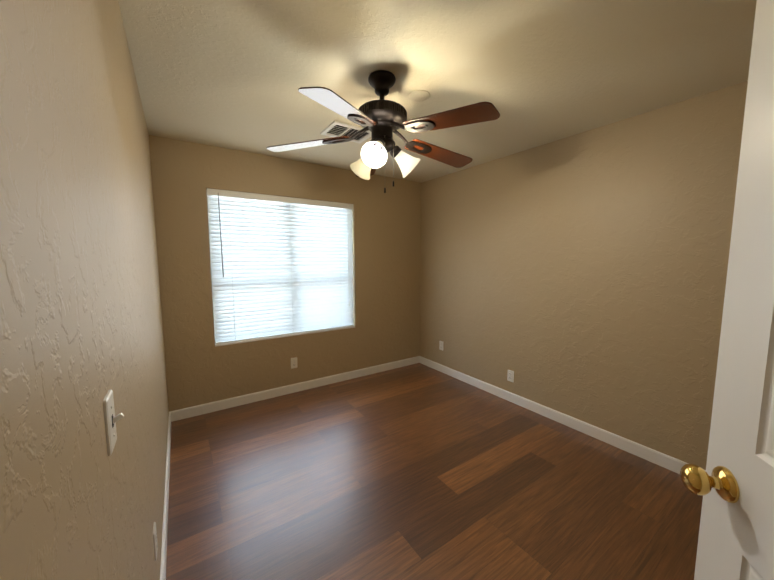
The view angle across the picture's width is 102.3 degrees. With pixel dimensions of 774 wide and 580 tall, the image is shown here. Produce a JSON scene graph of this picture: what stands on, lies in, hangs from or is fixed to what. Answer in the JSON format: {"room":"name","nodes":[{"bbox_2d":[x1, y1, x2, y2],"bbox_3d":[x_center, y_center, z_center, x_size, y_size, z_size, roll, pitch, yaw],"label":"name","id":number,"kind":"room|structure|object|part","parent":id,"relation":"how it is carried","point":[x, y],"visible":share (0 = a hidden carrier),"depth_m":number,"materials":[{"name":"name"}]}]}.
{"room":"empty bedroom","nodes":[
{"label":"empty bedroom","id":0,"kind":"room"},
{"bbox_2d":[0,0,168,579],"bbox_3d":[-0.980,0.109,1.101,0.150,2.440,3.942,-4,7,-34],"label":"wall","id":1,"kind":"structure","parent":0,"point":[81,329],"depth_m":0.50,"materials":[{"name":"beige paint"}]},
{"bbox_2d":[103,390,123,455],"bbox_3d":[-0.561,0.270,0.647,0.025,0.115,0.070,-4,7,-34],"label":"light switch","id":2,"kind":"object","parent":1,"relation":"attached to","point":[111,419],"visible":1,"depth_m":0.63,"materials":[{"name":"white plastic"}]},
{"bbox_2d":[153,522,157,560],"bbox_3d":[-0.909,0.985,1.225,0.008,0.115,0.070,-4,7,-34],"label":"electrical outlet","id":3,"kind":"object","parent":1,"relation":"attached to","point":[155,543],"visible":1,"depth_m":1.20,"materials":[{"name":"white plastic"}]},
{"bbox_2d":[160,412,170,579],"bbox_3d":[-0.912,1.273,1.262,0.013,0.092,3.642,-4,7,-34],"label":"baseboard","id":4,"kind":"structure","parent":1,"relation":"attached to","point":[164,544],"depth_m":1.69,"materials":[{"name":"white"}]},
{"bbox_2d":[149,135,420,411],"bbox_3d":[-0.780,-0.130,3.504,2.870,2.440,0.150,-4,7,-34],"label":"wall","id":5,"kind":"structure","parent":0,"point":[201,368],"depth_m":3.15,"materials":[{"name":"beige paint"}]},
{"bbox_2d":[206,188,354,346],"bbox_3d":[-1.032,-0.237,3.312,1.480,1.450,0.150,-4,7,-34],"label":"window blinds","id":6,"kind":"object","parent":5,"relation":"attached to","point":[281,266],"visible":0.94,"depth_m":3.20,"materials":[{"name":"white plastic"}]},
{"bbox_3d":[-1.015,0.466,3.356,1.464,0.022,0.052,-4,7,-34],"label":"blind rail","id":7,"kind":"part","parent":6,"relation":"part of","materials":[{"name":"white plastic"}]},
{"bbox_2d":[170,356,418,421],"bbox_3d":[-0.735,1.044,3.554,2.870,0.092,0.013,-4,7,-34],"label":"baseboard","id":8,"kind":"structure","parent":5,"relation":"attached to","point":[189,412],"depth_m":3.29,"materials":[{"name":"white"}]},
{"bbox_2d":[291,357,297,368],"bbox_3d":[-0.998,0.785,3.353,0.070,0.115,0.008,-4,7,-34],"label":"electrical outlet","id":9,"kind":"object","parent":5,"relation":"attached to","point":[293,362],"visible":1,"depth_m":3.35,"materials":[{"name":"white plastic"}]},
{"bbox_2d":[166,363,702,579],"bbox_3d":[0.623,1.341,1.546,3.170,0.100,5.192,-4,7,-34],"label":"floor","id":10,"kind":"structure","parent":0,"point":[418,471],"depth_m":1.91,"materials":[{"name":"laminate"}]},
{"bbox_2d":[118,0,756,182],"bbox_3d":[0.623,-1.186,1.294,3.170,0.100,5.192,-4,7,-34],"label":"ceiling","id":11,"kind":"structure","parent":0,"point":[233,74],"depth_m":1.61,"materials":[{"name":"paint"}]},
{"bbox_2d":[320,120,370,142],"bbox_3d":[-0.307,-1.248,2.477,0.360,0.017,0.270,-4,7,-34],"label":"ceiling vent","id":12,"kind":"object","parent":11,"relation":"in","point":[334,128],"visible":0.77,"depth_m":2.45,"materials":[{"name":"white metal"}]},
{"bbox_2d":[267,70,499,192],"bbox_3d":[0.011,-0.863,1.779,1.243,0.640,1.282,-4,7,-34],"label":"ceiling fan","id":13,"kind":"object","parent":11,"relation":"hanging from","point":[381,119],"visible":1,"depth_m":1.66,"materials":[{"name":"brown wood"}]},
{"bbox_3d":[-0.450,-0.844,1.804,0.480,0.006,0.146,-5,14,6],"label":"blade","id":14,"kind":"part","parent":13,"relation":"part of","materials":[{"name":"white wood"}]},
{"bbox_3d":[-0.284,-0.854,1.789,0.176,0.007,0.092,-5,14,6],"label":"iron plate","id":15,"kind":"part","parent":13,"relation":"part of","materials":[{"name":"black metal"}]},
{"bbox_3d":[-0.195,-0.802,1.378,0.146,0.006,0.480,12,16,21],"label":"blade","id":16,"kind":"part","parent":13,"relation":"part of","materials":[{"name":"white wood"}]},
{"bbox_3d":[-0.131,-0.828,1.530,0.092,0.007,0.176,12,16,21],"label":"iron plate","id":17,"kind":"part","parent":13,"relation":"part of","materials":[{"name":"black metal"}]},
{"bbox_3d":[-0.128,-0.759,1.864,0.142,0.142,0.130,-6,-32,-47],"label":"lamp shade","id":18,"kind":"part","parent":13,"relation":"part of","materials":[{"name":"white glass"}]},
{"bbox_3d":[-0.148,-0.892,1.771,0.099,0.075,0.086,-4,7,-34],"label":"iron arm","id":19,"kind":"part","parent":13,"relation":"part of"},
{"label":"blade","id":20,"kind":"part","parent":13,"relation":"part of","materials":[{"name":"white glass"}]},
{"bbox_3d":[-0.057,-0.737,1.645,0.142,0.142,0.130,1,46,12],"label":"lamp shade","id":21,"kind":"part","parent":13,"relation":"part of","materials":[{"name":"white glass"}]},
{"bbox_3d":[-0.055,-0.746,1.653,0.047,0.047,0.082,1,46,12],"label":"bulb","id":22,"kind":"part","parent":13,"relation":"part of","materials":[{"name":"white glass"}]},
{"bbox_3d":[-0.046,-0.785,1.690,0.070,0.068,0.070,-4,7,-34],"label":"light arm","id":23,"kind":"part","parent":13,"relation":"part of"},
{"bbox_3d":[-0.028,-0.862,1.764,0.276,0.181,0.276,-4,7,-34],"label":"motor","id":24,"kind":"part","parent":13,"relation":"part of","materials":[{"name":"black metal"}]},
{"bbox_3d":[0.049,-0.795,1.795,0.067,0.068,0.069,-4,7,-34],"label":"light arm","id":25,"kind":"part","parent":13,"relation":"part of"},
{"bbox_3d":[0.062,-0.883,1.680,0.046,0.075,0.116,-4,7,-34],"label":"iron arm","id":26,"kind":"part","parent":13,"relation":"part of"},
{"bbox_3d":[0.076,-0.897,1.824,0.118,0.075,0.026,-4,7,-34],"label":"iron arm","id":27,"kind":"part","parent":13,"relation":"part of"},
{"bbox_3d":[0.099,-0.754,1.815,0.130,0.142,0.142,40,-7,-17],"label":"lamp shade","id":28,"kind":"part","parent":13,"relation":"part of","materials":[{"name":"white glass"}]},
{"bbox_3d":[0.193,-0.864,1.895,0.176,0.007,0.092,4,-6,-31],"label":"iron plate","id":29,"kind":"part","parent":13,"relation":"part of","materials":[{"name":"black metal"}]},
{"bbox_3d":[0.164,-0.834,1.596,0.176,0.007,0.092,13,4,40],"label":"iron plate","id":30,"kind":"part","parent":13,"relation":"part of","materials":[{"name":"black metal"}]},
{"label":"blade","id":31,"kind":"part","parent":13,"relation":"part of","materials":[{"name":"brown wood"}]},
{"bbox_3d":[0.290,-0.813,1.488,0.480,0.006,0.146,13,4,40],"label":"blade","id":32,"kind":"part","parent":13,"relation":"part of","materials":[{"name":"brown wood"}]},
{"bbox_2d":[409,90,429,101],"bbox_3d":[0.200,-1.195,1.924,0.132,0.008,0.132,-4,7,-34],"label":"cover plate","id":33,"kind":"object","parent":11,"relation":"attached to","point":[419,95],"visible":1,"depth_m":1.91,"materials":[{"name":"paint"}]},
{"bbox_2d":[420,81,747,469],"bbox_3d":[1.530,-0.057,2.773,0.150,2.440,3.942,-4,7,-34],"label":"wall","id":34,"kind":"structure","parent":0,"point":[582,276],"depth_m":2.42,"materials":[{"name":"beige paint"}]},
{"bbox_2d":[439,341,442,350],"bbox_3d":[0.690,0.708,3.966,0.008,0.115,0.070,-4,7,-34],"label":"electrical outlet","id":35,"kind":"object","parent":34,"relation":"attached to","point":[440,345],"visible":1,"depth_m":3.96,"materials":[{"name":"white plastic"}]},
{"bbox_2d":[507,370,513,381],"bbox_3d":[1.246,0.868,3.147,0.008,0.115,0.070,-4,7,-34],"label":"electrical outlet","id":36,"kind":"object","parent":34,"relation":"attached to","point":[510,375],"visible":1,"depth_m":3.14,"materials":[{"name":"white plastic"}]},
{"bbox_2d":[419,356,705,473],"bbox_3d":[1.462,1.115,2.844,0.013,0.092,3.642,-4,7,-34],"label":"baseboard","id":37,"kind":"structure","parent":34,"relation":"attached to","point":[673,464],"depth_m":2.65,"materials":[{"name":"white"}]},
{"bbox_3d":[0.890,0.401,0.094,0.790,2.060,0.150,-4,7,-34],"label":"door frame","id":38,"kind":"structure","parent":0,"visible":0},
{"bbox_2d":[694,0,773,579],"bbox_3d":[0.626,0.381,0.326,0.035,2.030,0.760,2,6,16],"label":"door leaf","id":39,"kind":"structure","parent":38,"relation":"attached to","point":[736,541],"depth_m":0.60,"materials":[{"name":"white wood"}]},
{"bbox_2d":[680,464,739,502],"bbox_3d":[0.720,0.398,0.653,0.180,0.066,0.101,2,6,16],"label":"door knob","id":40,"kind":"object","parent":39,"relation":"attached to","point":[699,480],"depth_m":0.64,"materials":[{"name":"gold metal"}]}
]}

